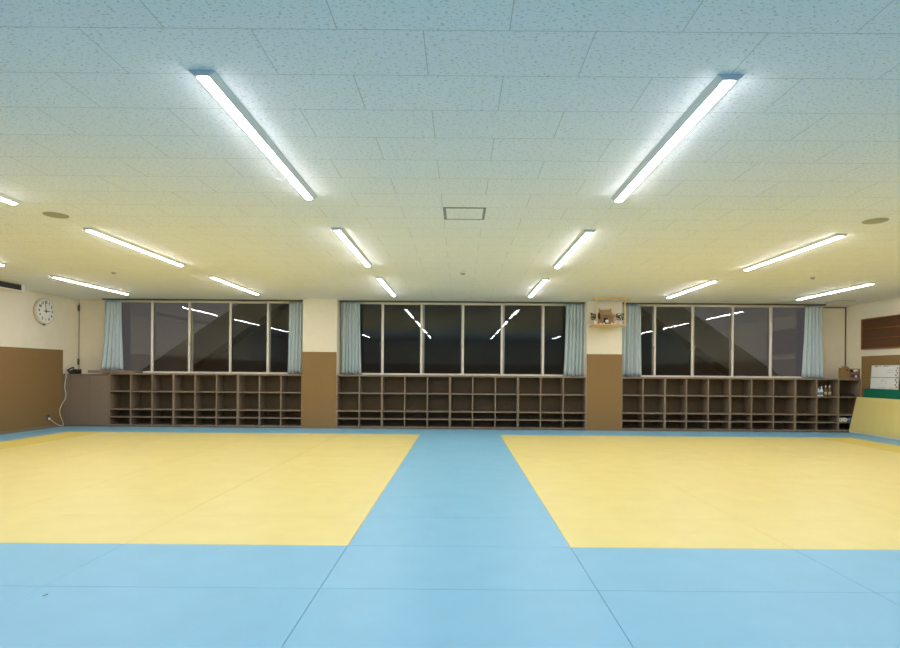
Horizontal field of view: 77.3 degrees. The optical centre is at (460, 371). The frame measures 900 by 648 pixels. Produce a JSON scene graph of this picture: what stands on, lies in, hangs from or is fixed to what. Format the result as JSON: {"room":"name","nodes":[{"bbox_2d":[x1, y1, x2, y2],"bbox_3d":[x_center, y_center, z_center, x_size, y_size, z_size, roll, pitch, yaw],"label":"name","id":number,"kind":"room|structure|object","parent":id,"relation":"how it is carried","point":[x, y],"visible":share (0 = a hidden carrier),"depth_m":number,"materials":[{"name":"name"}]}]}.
{"room":"martial arts dojo","nodes":[
{"label":"martial arts dojo","id":0,"kind":"room"},
{"bbox_2d":[0,290,78,423],"bbox_3d":[-9.998,-0.237,5.200,0.200,3.265,19.200,0,0,0],"label":"wall","id":1,"kind":"structure","parent":0,"point":[19,327],"depth_m":13.20,"materials":[{"name":"beige paint"}]},
{"bbox_2d":[0,346,62,431],"bbox_3d":[-9.896,0.423,4.900,0.015,1.945,18.200,0,0,0],"label":"wall panel","id":2,"kind":"object","parent":1,"relation":"attached to","point":[31,379],"visible":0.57,"depth_m":12.94,"materials":[{"name":"brown wood"}]},
{"bbox_2d":[33,298,54,324],"bbox_3d":[-9.839,-1.426,13.310,0.100,0.645,0.620,0,0,0],"label":"wall clock","id":3,"kind":"object","parent":1,"relation":"attached to","point":[43,308],"visible":1,"depth_m":13.27,"materials":[{"name":"beige plastic"}]},
{"bbox_2d":[302,299,340,395],"bbox_3d":[-3.506,-0.186,14.398,0.855,3.265,0.805,0,0,0],"label":"pillar","id":4,"kind":"structure","parent":0,"point":[321,317],"depth_m":13.99,"materials":[{"name":"beige paint"}]},
{"bbox_2d":[302,352,336,427],"bbox_3d":[-3.511,0.474,13.986,0.851,1.945,0.017,0,0,0],"label":"wall panel","id":5,"kind":"object","parent":4,"relation":"attached to","point":[319,369],"visible":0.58,"depth_m":13.98,"materials":[{"name":"brown wood"}]},
{"bbox_2d":[0,0,899,305],"bbox_3d":[0.055,-1.865,5.225,20.280,0.150,19.250,0,0,0],"label":"ceiling","id":6,"kind":"structure","parent":0,"point":[534,114],"depth_m":4.47,"materials":[{"name":"tile"}]},
{"bbox_2d":[0,280,24,291],"bbox_3d":[-9.524,-1.788,10.000,0.485,0.156,4.000,0,0,0],"label":"air conditioner","id":7,"kind":"object","parent":6,"relation":"attached to","point":[5,286],"visible":1,"depth_m":11.72,"materials":[{"name":"white paint"}]},
{"bbox_2d":[82,227,185,265],"bbox_3d":[-4.716,-1.805,8.320,0.154,0.045,2.400,0,0,0],"label":"ceiling lamp","id":8,"kind":"object","parent":6,"relation":"attached to","point":[95,231],"visible":1,"depth_m":7.99,"materials":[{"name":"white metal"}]},
{"bbox_2d":[189,70,316,199],"bbox_3d":[-1.546,-1.780,4.560,0.154,0.045,2.400,0,0,0],"label":"ceiling lamp","id":9,"kind":"object","parent":6,"relation":"attached to","point":[210,80],"visible":1,"depth_m":4.05,"materials":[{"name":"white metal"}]},
{"bbox_2d":[331,228,372,266],"bbox_3d":[-1.546,-1.780,8.230,0.154,0.045,2.400,0,0,0],"label":"ceiling lamp","id":10,"kind":"object","parent":6,"relation":"attached to","point":[341,233],"visible":1,"depth_m":7.90,"materials":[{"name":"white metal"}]},
{"bbox_2d":[375,277,396,295],"bbox_3d":[-1.546,-1.780,11.880,0.154,0.045,2.400,0,0,0],"label":"ceiling lamp","id":11,"kind":"object","parent":6,"relation":"attached to","point":[381,280],"visible":1,"depth_m":11.58,"materials":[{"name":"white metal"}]},
{"bbox_2d":[378,279,394,295],"bbox_3d":[-1.546,-1.765,11.880,0.068,0.015,2.364,0,0,0],"label":"diffuser","id":12,"kind":"object","parent":11,"relation":"attached to","point":[382,281],"depth_m":11.71,"materials":[{"name":"white plastic"}]},
{"bbox_2d":[443,207,485,219],"bbox_3d":[0.044,-1.786,6.355,0.470,0.008,0.470,0,0,0],"label":"ceiling hatch","id":13,"kind":"object","parent":6,"relation":"attached to","point":[450,213],"visible":1,"depth_m":6.34,"materials":[{"name":"silver metal"}]},
{"bbox_2d":[553,230,595,267],"bbox_3d":[1.614,-1.755,8.230,0.154,0.045,2.400,0,0,0],"label":"ceiling lamp","id":14,"kind":"object","parent":6,"relation":"attached to","point":[584,235],"visible":1,"depth_m":7.89,"materials":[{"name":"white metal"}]},
{"bbox_2d":[589,297,628,326],"bbox_3d":[3.552,-1.435,13.636,0.830,0.653,0.713,0,0,0],"label":"shelf","id":15,"kind":"object","parent":6,"relation":"hanging from","point":[593,298],"visible":1,"depth_m":13.32,"materials":[{"name":"brown wood"}]},
{"bbox_2d":[611,74,743,201],"bbox_3d":[1.614,-1.755,4.560,0.154,0.045,2.400,0,0,0],"label":"ceiling lamp","id":16,"kind":"object","parent":6,"relation":"attached to","point":[722,83],"visible":1,"depth_m":4.05,"materials":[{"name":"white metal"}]},
{"bbox_2d":[741,233,846,270],"bbox_3d":[4.824,-1.729,8.320,0.154,0.045,2.400,0,0,0],"label":"ceiling lamp","id":17,"kind":"object","parent":6,"relation":"attached to","point":[833,237],"visible":1,"depth_m":8.00,"materials":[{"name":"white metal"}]},
{"bbox_2d":[794,282,875,299],"bbox_3d":[7.914,-1.704,12.020,0.154,0.045,2.400,0,0,0],"label":"ceiling lamp","id":18,"kind":"object","parent":6,"relation":"attached to","point":[867,283],"visible":1,"depth_m":11.77,"materials":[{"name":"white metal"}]},
{"bbox_2d":[79,300,845,378],"bbox_3d":[0.041,-0.157,14.610,19.880,3.265,0.380,0,0,0],"label":"wall","id":19,"kind":"structure","parent":0,"point":[91,311],"depth_m":14.60,"materials":[{"name":"beige paint"}]},
{"bbox_2d":[102,298,302,373],"bbox_3d":[-6.539,-0.902,14.415,5.222,1.880,0.350,0,0,0],"label":"window","id":20,"kind":"structure","parent":19,"relation":"in","point":[190,303],"depth_m":14.45,"materials":[{"name":"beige metal"}]},
{"bbox_2d":[101,300,122,369],"bbox_3d":[-8.848,-0.935,14.282,0.583,1.781,0.110,0,0,0],"label":"curtain","id":21,"kind":"object","parent":20,"relation":"hanging from","point":[112,358],"visible":0.96,"depth_m":14.27,"materials":[{"name":"blue fabric"}]},
{"bbox_2d":[287,301,301,373],"bbox_3d":[-4.204,-0.868,14.280,0.378,1.841,0.106,0,0,0],"label":"curtain","id":22,"kind":"object","parent":20,"relation":"hanging from","point":[295,308],"visible":0.97,"depth_m":14.27,"materials":[{"name":"blue fabric"}]},
{"bbox_2d":[141,300,779,376],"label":"window","id":23,"kind":"structure","parent":19,"relation":"in","point":[422,307],"depth_m":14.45,"materials":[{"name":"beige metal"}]},
{"bbox_2d":[341,302,361,374],"bbox_3d":[-2.768,-0.857,14.275,0.518,1.841,0.122,0,0,0],"label":"curtain","id":24,"kind":"object","parent":23,"relation":"hanging from","point":[350,311],"visible":1,"depth_m":14.28,"materials":[{"name":"blue fabric"}]},
{"bbox_2d":[563,304,583,375],"bbox_3d":[2.913,-0.811,14.277,0.569,1.841,0.097,0,0,0],"label":"curtain","id":25,"kind":"object","parent":23,"relation":"hanging from","point":[574,330],"visible":0.94,"depth_m":14.28,"materials":[{"name":"blue fabric"}]},
{"bbox_2d":[622,303,825,377],"bbox_3d":[6.635,-0.797,14.415,5.236,1.880,0.350,0,0,0],"label":"window","id":26,"kind":"structure","parent":19,"relation":"in","point":[731,307],"depth_m":14.45,"materials":[{"name":"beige metal"}]},
{"bbox_2d":[622,304,641,376],"bbox_3d":[4.347,-0.800,14.280,0.532,1.841,0.118,0,0,0],"label":"curtain","id":27,"kind":"object","parent":26,"relation":"hanging from","point":[631,332],"visible":0.9,"depth_m":14.27,"materials":[{"name":"blue fabric"}]},
{"bbox_2d":[801,305,822,377],"bbox_3d":[8.954,-0.763,14.280,0.562,1.841,0.095,0,0,0],"label":"curtain","id":28,"kind":"object","parent":26,"relation":"hanging from","point":[812,362],"visible":0.97,"depth_m":14.28,"materials":[{"name":"blue fabric"}]},
{"bbox_2d":[583,301,621,376],"bbox_3d":[3.571,-0.129,14.398,0.880,3.265,0.805,0,0,0],"label":"pillar","id":29,"kind":"structure","parent":0,"point":[597,340],"depth_m":13.99,"materials":[{"name":"beige paint"}]},
{"bbox_2d":[586,354,621,430],"bbox_3d":[3.566,0.531,13.986,0.876,1.945,0.017,0,0,0],"label":"wall panel","id":30,"kind":"object","parent":29,"relation":"attached to","point":[604,371],"visible":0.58,"depth_m":13.98,"materials":[{"name":"brown wood"}]},
{"bbox_2d":[846,297,899,378],"bbox_3d":[10.081,-0.077,5.200,0.200,3.265,19.200,0,0,0],"label":"wall","id":31,"kind":"structure","parent":0,"point":[855,313],"depth_m":14.05,"materials":[{"name":"beige paint"}]},
{"bbox_2d":[861,314,899,349],"bbox_3d":[9.955,-0.930,12.360,0.065,0.750,3.200,0,0,0],"label":"board","id":32,"kind":"object","parent":31,"relation":"attached to","point":[877,332],"visible":1,"depth_m":13.33,"materials":[{"name":"brown wood"}]},
{"bbox_2d":[861,355,899,396],"bbox_3d":[9.968,0.582,4.899,0.015,1.945,18.198,0,0,0],"label":"wall panel","id":33,"kind":"object","parent":31,"relation":"attached to","point":[866,361],"visible":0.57,"depth_m":13.71,"materials":[{"name":"brown wood"}]},
{"bbox_3d":[0.027,1.575,5.200,20.280,0.200,19.200,0,0,0],"label":"floor","id":34,"kind":"structure","parent":0,"visible":0},
{"bbox_2d":[0,431,61,439],"bbox_3d":[-9.395,1.375,11.979,0.965,0.050,1.637,0,0,0],"label":"floor mat","id":35,"kind":"object","parent":34,"relation":"on","point":[26,434],"visible":0.66,"depth_m":12.15,"materials":[{"name":"blue plastic"}]},
{"bbox_2d":[9,436,77,441],"bbox_3d":[-8.496,1.382,11.432,0.827,0.050,0.908,0,0,0],"label":"floor mat","id":36,"kind":"object","parent":34,"relation":"on","point":[37,438],"visible":0.62,"depth_m":11.41,"materials":[{"name":"yellow plastic"}]},
{"bbox_2d":[0,543,123,586],"bbox_3d":[-3.631,1.421,4.144,1.777,0.050,0.908,0,0,0],"label":"floor mat","id":37,"kind":"object","parent":34,"relation":"on","point":[21,564],"visible":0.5,"depth_m":4.20,"materials":[{"name":"blue plastic"}]},
{"bbox_2d":[31,426,130,431],"bbox_3d":[-8.980,1.378,13.387,1.795,0.050,1.174,0,0,0],"label":"floor mat","id":38,"kind":"object","parent":34,"relation":"on","point":[62,428],"visible":0.62,"depth_m":13.30,"materials":[{"name":"blue plastic"}]},
{"bbox_2d":[63,374,108,426],"bbox_3d":[-9.319,0.726,14.293,1.142,1.350,0.585,0,0,0],"label":"base cabinet","id":39,"kind":"object","parent":34,"relation":"on","point":[86,403],"visible":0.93,"depth_m":14.00,"materials":[{"name":"beige laminate"}]},
{"bbox_2d":[0,514,179,543],"bbox_3d":[-3.631,1.421,5.056,1.777,0.050,0.908,0,0,0],"label":"floor mat","id":40,"kind":"object","parent":34,"relation":"on","point":[14,528],"visible":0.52,"depth_m":5.04,"materials":[{"name":"yellow plastic"}]},
{"bbox_2d":[83,432,182,436],"bbox_3d":[-7.191,1.393,12.344,1.777,0.050,0.908,0,0,0],"label":"floor mat","id":41,"kind":"object","parent":34,"relation":"on","point":[102,434],"visible":0.62,"depth_m":12.32,"materials":[{"name":"yellow plastic"}]},
{"bbox_2d":[109,373,173,426],"bbox_3d":[-7.945,0.719,14.210,1.600,1.385,0.420,0,0,0],"label":"shelf unit","id":42,"kind":"object","parent":34,"relation":"on","point":[135,399],"visible":0.86,"depth_m":14.29,"materials":[{"name":"beige laminate"}]},
{"bbox_2d":[107,427,205,431],"bbox_3d":[-7.191,1.393,13.387,1.777,0.050,1.174,0,0,0],"label":"floor mat","id":43,"kind":"object","parent":34,"relation":"on","point":[132,429],"visible":0.62,"depth_m":13.38,"materials":[{"name":"blue plastic"}]},
{"bbox_2d":[0,586,319,647],"bbox_3d":[-1.831,1.434,3.233,1.817,0.052,0.908,0,0,0],"label":"floor mat","id":44,"kind":"object","parent":34,"relation":"on","point":[46,616],"visible":0.94,"depth_m":3.24,"materials":[{"name":"blue plastic"}]},
{"bbox_2d":[44,544,346,588],"bbox_3d":[-1.831,1.435,4.144,1.817,0.050,0.908,0,0,0],"label":"floor mat","id":45,"kind":"object","parent":34,"relation":"on","point":[127,565],"visible":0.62,"depth_m":4.07,"materials":[{"name":"blue plastic"}]},
{"bbox_2d":[173,373,237,427],"bbox_3d":[-6.344,0.732,14.210,1.600,1.385,0.420,0,0,0],"label":"shelf unit","id":46,"kind":"object","parent":34,"relation":"on","point":[199,399],"visible":0.84,"depth_m":14.35,"materials":[{"name":"beige laminate"}]},
{"bbox_2d":[165,432,259,437],"bbox_3d":[-5.411,1.407,12.344,1.777,0.050,0.908,0,0,0],"label":"floor mat","id":47,"kind":"object","parent":34,"relation":"on","point":[210,435],"visible":0.62,"depth_m":12.28,"materials":[{"name":"yellow plastic"}]},
{"bbox_2d":[185,427,276,432],"bbox_3d":[-5.411,1.407,13.387,1.777,0.050,1.174,0,0,0],"label":"floor mat","id":48,"kind":"object","parent":34,"relation":"on","point":[207,429],"visible":0.64,"depth_m":13.30,"materials":[{"name":"blue plastic"}]},
{"bbox_2d":[126,515,365,545],"bbox_3d":[-1.831,1.435,5.056,1.817,0.050,0.908,0,0,0],"label":"floor mat","id":49,"kind":"object","parent":34,"relation":"on","point":[184,529],"visible":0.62,"depth_m":4.99,"materials":[{"name":"yellow plastic"}]},
{"bbox_2d":[237,374,301,427],"bbox_3d":[-4.742,0.745,14.210,1.600,1.385,0.420,0,0,0],"label":"shelf unit","id":50,"kind":"object","parent":34,"relation":"on","point":[264,400],"visible":0.77,"depth_m":14.41,"materials":[{"name":"beige laminate"}]},
{"bbox_2d":[182,495,378,516],"bbox_3d":[-1.831,1.435,5.966,1.817,0.050,0.908,0,0,0],"label":"floor mat","id":51,"kind":"object","parent":34,"relation":"on","point":[222,505],"visible":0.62,"depth_m":5.91,"materials":[{"name":"yellow plastic"}]},
{"bbox_2d":[247,433,338,438],"bbox_3d":[-3.631,1.421,12.344,1.777,0.050,0.908,0,0,0],"label":"floor mat","id":52,"kind":"object","parent":34,"relation":"on","point":[261,435],"visible":0.62,"depth_m":12.35,"materials":[{"name":"yellow plastic"}]},
{"bbox_2d":[222,480,389,496],"bbox_3d":[-1.831,1.435,6.878,1.817,0.050,0.908,0,0,0],"label":"floor mat","id":53,"kind":"object","parent":34,"relation":"on","point":[251,487],"visible":0.62,"depth_m":6.83,"materials":[{"name":"yellow plastic"}]},
{"bbox_2d":[264,428,347,433],"bbox_3d":[-3.631,1.421,13.387,1.777,0.050,1.174,0,0,0],"label":"floor mat","id":54,"kind":"object","parent":34,"relation":"on","point":[278,430],"visible":0.62,"depth_m":13.40,"materials":[{"name":"blue plastic"}]},
{"bbox_2d":[251,468,396,480],"bbox_3d":[-1.831,1.435,7.788,1.817,0.050,0.908,0,0,0],"label":"floor mat","id":55,"kind":"object","parent":34,"relation":"on","point":[342,474],"visible":0.62,"depth_m":7.75,"materials":[{"name":"yellow plastic"}]},
{"bbox_2d":[274,458,403,468],"bbox_3d":[-1.831,1.435,8.700,1.817,0.050,0.908,0,0,0],"label":"floor mat","id":56,"kind":"object","parent":34,"relation":"on","point":[294,462],"visible":0.62,"depth_m":8.66,"materials":[{"name":"yellow plastic"}]},
{"bbox_2d":[294,451,408,458],"bbox_3d":[-1.831,1.435,9.611,1.817,0.050,0.908,0,0,0],"label":"floor mat","id":57,"kind":"object","parent":34,"relation":"on","point":[307,454],"visible":0.62,"depth_m":9.58,"materials":[{"name":"yellow plastic"}]},
{"bbox_2d":[336,375,381,428],"bbox_3d":[-2.522,0.762,14.210,1.127,1.385,0.420,0,0,0],"label":"shelf unit","id":58,"kind":"object","parent":34,"relation":"on","point":[359,397],"visible":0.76,"depth_m":14.41,"materials":[{"name":"beige laminate"}]},
{"bbox_2d":[307,444,412,450],"bbox_3d":[-1.831,1.435,10.521,1.817,0.050,0.908,0,0,0],"label":"floor mat","id":59,"kind":"object","parent":34,"relation":"on","point":[321,447],"visible":0.62,"depth_m":10.49,"materials":[{"name":"yellow plastic"}]},
{"bbox_2d":[321,438,416,444],"bbox_3d":[-1.831,1.435,11.432,1.817,0.050,0.908,0,0,0],"label":"floor mat","id":60,"kind":"object","parent":34,"relation":"on","point":[332,440],"visible":0.62,"depth_m":11.40,"materials":[{"name":"yellow plastic"}]},
{"bbox_2d":[333,434,419,438],"bbox_3d":[-1.831,1.435,12.344,1.817,0.050,0.908,0,0,0],"label":"floor mat","id":61,"kind":"object","parent":34,"relation":"on","point":[340,436],"visible":0.62,"depth_m":12.31,"materials":[{"name":"yellow plastic"}]},
{"bbox_2d":[341,429,422,433],"bbox_3d":[-1.831,1.435,13.387,1.817,0.050,1.174,0,0,0],"label":"floor mat","id":62,"kind":"object","parent":34,"relation":"on","point":[349,431],"visible":0.62,"depth_m":13.34,"materials":[{"name":"blue plastic"}]},
{"bbox_2d":[382,375,449,428],"bbox_3d":[-1.110,0.774,14.210,1.692,1.385,0.420,0,0,0],"label":"shelf unit","id":63,"kind":"object","parent":34,"relation":"on","point":[408,401],"visible":0.98,"depth_m":14.41,"materials":[{"name":"beige laminate"}]},
{"bbox_2d":[282,589,632,647],"bbox_3d":[-0.012,1.450,3.233,1.817,0.050,0.908,0,0,0],"label":"floor mat","id":64,"kind":"object","parent":34,"relation":"on","point":[335,618],"visible":1,"depth_m":3.23,"materials":[{"name":"blue plastic"}]},
{"bbox_2d":[320,546,596,590],"bbox_3d":[-0.012,1.450,4.144,1.817,0.050,0.908,0,0,0],"label":"floor mat","id":65,"kind":"object","parent":34,"relation":"on","point":[358,567],"visible":0.76,"depth_m":4.07,"materials":[{"name":"blue plastic"}]},
{"bbox_2d":[348,517,569,546],"bbox_3d":[-0.012,1.450,5.056,1.817,0.050,0.908,0,0,0],"label":"floor mat","id":66,"kind":"object","parent":34,"relation":"on","point":[374,531],"visible":0.76,"depth_m":4.99,"materials":[{"name":"blue plastic"}]},
{"bbox_2d":[367,496,550,517],"bbox_3d":[-0.012,1.450,5.966,1.817,0.050,0.908,0,0,0],"label":"floor mat","id":67,"kind":"object","parent":34,"relation":"on","point":[385,506],"visible":0.76,"depth_m":5.91,"materials":[{"name":"blue plastic"}]},
{"bbox_2d":[380,481,538,497],"bbox_3d":[-0.012,1.450,6.878,1.817,0.050,0.908,0,0,0],"label":"floor mat","id":68,"kind":"object","parent":34,"relation":"on","point":[394,488],"visible":0.76,"depth_m":6.83,"materials":[{"name":"blue plastic"}]},
{"bbox_2d":[390,469,528,481],"bbox_3d":[-0.012,1.450,7.788,1.817,0.050,0.908,0,0,0],"label":"floor mat","id":69,"kind":"object","parent":34,"relation":"on","point":[467,475],"visible":0.76,"depth_m":7.75,"materials":[{"name":"blue plastic"}]},
{"bbox_2d":[398,459,520,469],"bbox_3d":[-0.012,1.450,8.700,1.817,0.050,0.908,0,0,0],"label":"floor mat","id":70,"kind":"object","parent":34,"relation":"on","point":[407,463],"visible":0.76,"depth_m":8.66,"materials":[{"name":"blue plastic"}]},
{"bbox_2d":[404,451,514,459],"bbox_3d":[-0.012,1.450,9.611,1.817,0.050,0.908,0,0,0],"label":"floor mat","id":71,"kind":"object","parent":34,"relation":"on","point":[411,454],"visible":0.76,"depth_m":9.58,"materials":[{"name":"blue plastic"}]},
{"bbox_2d":[410,445,509,451],"bbox_3d":[-0.012,1.450,10.521,1.817,0.050,0.908,0,0,0],"label":"floor mat","id":72,"kind":"object","parent":34,"relation":"on","point":[433,448],"visible":0.76,"depth_m":10.49,"materials":[{"name":"blue plastic"}]},
{"bbox_2d":[414,439,505,444],"bbox_3d":[-0.012,1.450,11.432,1.817,0.050,0.908,0,0,0],"label":"floor mat","id":73,"kind":"object","parent":34,"relation":"on","point":[418,441],"visible":0.76,"depth_m":11.40,"materials":[{"name":"blue plastic"}]},
{"bbox_2d":[417,434,502,439],"bbox_3d":[-0.012,1.450,12.344,1.817,0.050,0.908,0,0,0],"label":"floor mat","id":74,"kind":"object","parent":34,"relation":"on","point":[421,436],"visible":0.76,"depth_m":12.28,"materials":[{"name":"blue plastic"}]},
{"bbox_2d":[421,429,499,434],"bbox_3d":[-0.012,1.450,13.387,1.817,0.050,1.174,0,0,0],"label":"floor mat","id":75,"kind":"object","parent":34,"relation":"on","point":[425,431],"visible":0.76,"depth_m":13.31,"materials":[{"name":"blue plastic"}]},
{"bbox_2d":[450,375,517,429],"bbox_3d":[0.583,0.787,14.210,1.692,1.385,0.420,0,0,0],"label":"shelf unit","id":76,"kind":"object","parent":34,"relation":"on","point":[476,402],"visible":0.99,"depth_m":14.41,"materials":[{"name":"beige laminate"}]},
{"bbox_2d":[497,430,579,435],"bbox_3d":[1.808,1.464,13.387,1.817,0.050,1.174,0,0,0],"label":"floor mat","id":77,"kind":"object","parent":34,"relation":"on","point":[501,432],"visible":0.62,"depth_m":13.37,"materials":[{"name":"blue plastic"}]},
{"bbox_2d":[500,435,588,440],"bbox_3d":[1.808,1.464,12.344,1.817,0.050,0.908,0,0,0],"label":"floor mat","id":78,"kind":"object","parent":34,"relation":"on","point":[504,437],"visible":0.64,"depth_m":12.35,"materials":[{"name":"yellow plastic"}]},
{"bbox_2d":[503,440,597,445],"bbox_3d":[1.808,1.464,11.432,1.817,0.050,0.908,0,0,0],"label":"floor mat","id":79,"kind":"object","parent":34,"relation":"on","point":[507,442],"visible":0.62,"depth_m":11.38,"materials":[{"name":"yellow plastic"}]},
{"bbox_2d":[518,376,585,429],"bbox_3d":[2.277,0.801,14.210,1.692,1.385,0.420,0,0,0],"label":"shelf unit","id":80,"kind":"object","parent":34,"relation":"on","point":[544,402],"visible":0.81,"depth_m":14.41,"materials":[{"name":"beige laminate"}]},
{"bbox_2d":[507,445,611,452],"bbox_3d":[1.808,1.464,10.521,1.817,0.050,0.908,0,0,0],"label":"floor mat","id":81,"kind":"object","parent":34,"relation":"on","point":[558,449],"visible":0.62,"depth_m":10.47,"materials":[{"name":"yellow plastic"}]},
{"bbox_2d":[511,452,626,460],"bbox_3d":[1.808,1.464,9.611,1.817,0.050,0.908,0,0,0],"label":"floor mat","id":82,"kind":"object","parent":34,"relation":"on","point":[517,455],"visible":0.62,"depth_m":9.57,"materials":[{"name":"yellow plastic"}]},
{"bbox_2d":[516,460,644,470],"bbox_3d":[1.808,1.464,8.700,1.817,0.050,0.908,0,0,0],"label":"floor mat","id":83,"kind":"object","parent":34,"relation":"on","point":[524,464],"visible":0.62,"depth_m":8.66,"materials":[{"name":"yellow plastic"}]},
{"bbox_2d":[522,470,667,482],"bbox_3d":[1.808,1.464,7.788,1.817,0.050,0.908,0,0,0],"label":"floor mat","id":84,"kind":"object","parent":34,"relation":"on","point":[592,476],"visible":0.62,"depth_m":7.75,"materials":[{"name":"yellow plastic"}]},
{"bbox_2d":[570,430,655,435],"bbox_3d":[3.608,1.479,13.387,1.777,0.050,1.174,0,0,0],"label":"floor mat","id":85,"kind":"object","parent":34,"relation":"on","point":[579,432],"visible":0.62,"depth_m":13.33,"materials":[{"name":"blue plastic"}]},
{"bbox_2d":[530,482,697,498],"bbox_3d":[1.808,1.464,6.878,1.817,0.050,0.908,0,0,0],"label":"floor mat","id":86,"kind":"object","parent":34,"relation":"on","point":[542,489],"visible":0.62,"depth_m":6.83,"materials":[{"name":"yellow plastic"}]},
{"bbox_2d":[582,436,670,440],"bbox_3d":[3.608,1.479,12.344,1.777,0.050,0.908,0,0,0],"label":"floor mat","id":87,"kind":"object","parent":34,"relation":"on","point":[590,438],"visible":0.62,"depth_m":12.30,"materials":[{"name":"yellow plastic"}]},
{"bbox_2d":[540,498,736,519],"bbox_3d":[1.808,1.464,5.966,1.817,0.050,0.908,0,0,0],"label":"floor mat","id":88,"kind":"object","parent":34,"relation":"on","point":[565,508],"visible":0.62,"depth_m":5.91,"materials":[{"name":"yellow plastic"}]},
{"bbox_2d":[621,377,664,430],"bbox_3d":[4.544,0.819,14.210,1.079,1.385,0.420,0,0,0],"label":"shelf unit","id":89,"kind":"object","parent":34,"relation":"on","point":[643,398],"visible":0.79,"depth_m":14.41,"materials":[{"name":"beige laminate"}]},
{"bbox_2d":[553,518,791,548],"bbox_3d":[1.808,1.464,5.056,1.817,0.050,0.908,0,0,0],"label":"floor mat","id":90,"kind":"object","parent":34,"relation":"on","point":[580,533],"visible":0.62,"depth_m":4.99,"materials":[{"name":"yellow plastic"}]},
{"bbox_2d":[644,431,734,436],"bbox_3d":[5.388,1.493,13.387,1.777,0.050,1.174,0,0,0],"label":"floor mat","id":91,"kind":"object","parent":34,"relation":"on","point":[657,433],"visible":0.64,"depth_m":13.39,"materials":[{"name":"blue plastic"}]},
{"bbox_2d":[664,377,729,431],"bbox_3d":[5.895,0.830,14.210,1.619,1.385,0.420,0,0,0],"label":"shelf unit","id":92,"kind":"object","parent":34,"relation":"on","point":[691,403],"visible":0.79,"depth_m":14.38,"materials":[{"name":"beige laminate"}]},
{"bbox_2d":[659,436,755,441],"bbox_3d":[5.388,1.493,12.344,1.777,0.050,0.908,0,0,0],"label":"floor mat","id":93,"kind":"object","parent":34,"relation":"on","point":[672,438],"visible":0.6,"depth_m":12.28,"materials":[{"name":"yellow plastic"}]},
{"bbox_2d":[571,547,873,592],"bbox_3d":[1.808,1.464,4.144,1.817,0.050,0.908,0,0,0],"label":"floor mat","id":94,"kind":"object","parent":34,"relation":"on","point":[608,569],"visible":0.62,"depth_m":4.07,"materials":[{"name":"blue plastic"}]},
{"bbox_2d":[598,591,899,647],"bbox_3d":[1.808,1.464,3.233,1.817,0.050,0.908,0,0,0],"label":"floor mat","id":95,"kind":"object","parent":34,"relation":"on","point":[648,619],"visible":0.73,"depth_m":3.27,"materials":[{"name":"blue plastic"}]},
{"bbox_2d":[730,378,794,431],"bbox_3d":[7.516,0.843,14.210,1.619,1.385,0.420,0,0,0],"label":"shelf unit","id":96,"kind":"object","parent":34,"relation":"on","point":[756,404],"visible":0.87,"depth_m":14.30,"materials":[{"name":"beige laminate"}]},
{"bbox_2d":[714,431,814,437],"bbox_3d":[7.168,1.507,13.387,1.777,0.050,1.174,0,0,0],"label":"floor mat","id":97,"kind":"object","parent":34,"relation":"on","point":[736,434],"visible":0.64,"depth_m":13.35,"materials":[{"name":"blue plastic"}]},
{"bbox_2d":[739,437,841,442],"bbox_3d":[7.168,1.507,12.344,1.777,0.050,0.908,0,0,0],"label":"floor mat","id":98,"kind":"object","parent":34,"relation":"on","point":[757,439],"visible":0.6,"depth_m":12.35,"materials":[{"name":"yellow plastic"}]},
{"bbox_2d":[739,520,899,549],"bbox_3d":[3.608,1.479,5.056,1.777,0.050,0.908,0,0,0],"label":"floor mat","id":99,"kind":"object","parent":34,"relation":"on","point":[795,534],"visible":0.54,"depth_m":5.06,"materials":[{"name":"yellow plastic"}]},
{"bbox_2d":[795,378,860,432],"bbox_3d":[9.138,0.856,14.210,1.619,1.385,0.420,0,0,0],"label":"shelf unit","id":100,"kind":"object","parent":34,"relation":"on","point":[813,412],"visible":0.65,"depth_m":14.28,"materials":[{"name":"beige laminate"}]},
{"bbox_2d":[788,432,881,437],"bbox_3d":[9.003,1.522,13.387,1.887,0.050,1.174,0,0,0],"label":"floor mat","id":101,"kind":"object","parent":34,"relation":"on","point":[810,434],"visible":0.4,"depth_m":13.31,"materials":[{"name":"blue plastic"}]},
{"bbox_2d":[794,549,899,592],"bbox_3d":[3.608,1.479,4.144,1.777,0.050,0.908,0,0,0],"label":"floor mat","id":102,"kind":"object","parent":34,"relation":"on","point":[878,571],"visible":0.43,"depth_m":4.22,"materials":[{"name":"blue plastic"}]},
{"bbox_2d":[855,438,899,445],"bbox_3d":[9.418,1.525,11.979,1.057,0.050,1.637,0,0,0],"label":"floor mat","id":103,"kind":"object","parent":34,"relation":"on","point":[880,440],"visible":0.5,"depth_m":12.32,"materials":[{"name":"blue plastic"}]},
{"bbox_2d":[849,397,899,439],"bbox_3d":[9.746,1.059,13.130,0.241,0.887,1.654,0,0,0],"label":"mat","id":104,"kind":"object","parent":103,"relation":"on","point":[877,417],"visible":1,"depth_m":13.14,"materials":[{"name":"yellow plastic"}]},
{"bbox_2d":[864,389,899,399],"bbox_3d":[9.923,0.957,12.615,0.060,1.095,2.430,0,0,0],"label":"mat","id":105,"kind":"object","parent":103,"relation":"on","point":[869,393],"visible":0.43,"depth_m":13.20,"materials":[{"name":"plastic"}]},
{"bbox_2d":[870,365,899,389],"bbox_3d":[9.930,0.122,13.180,0.058,0.575,0.880,0,0,0],"label":"whiteboard","id":106,"kind":"object","parent":105,"relation":"on","point":[887,377],"visible":1,"depth_m":13.15,"materials":[{"name":"white ceramic"}]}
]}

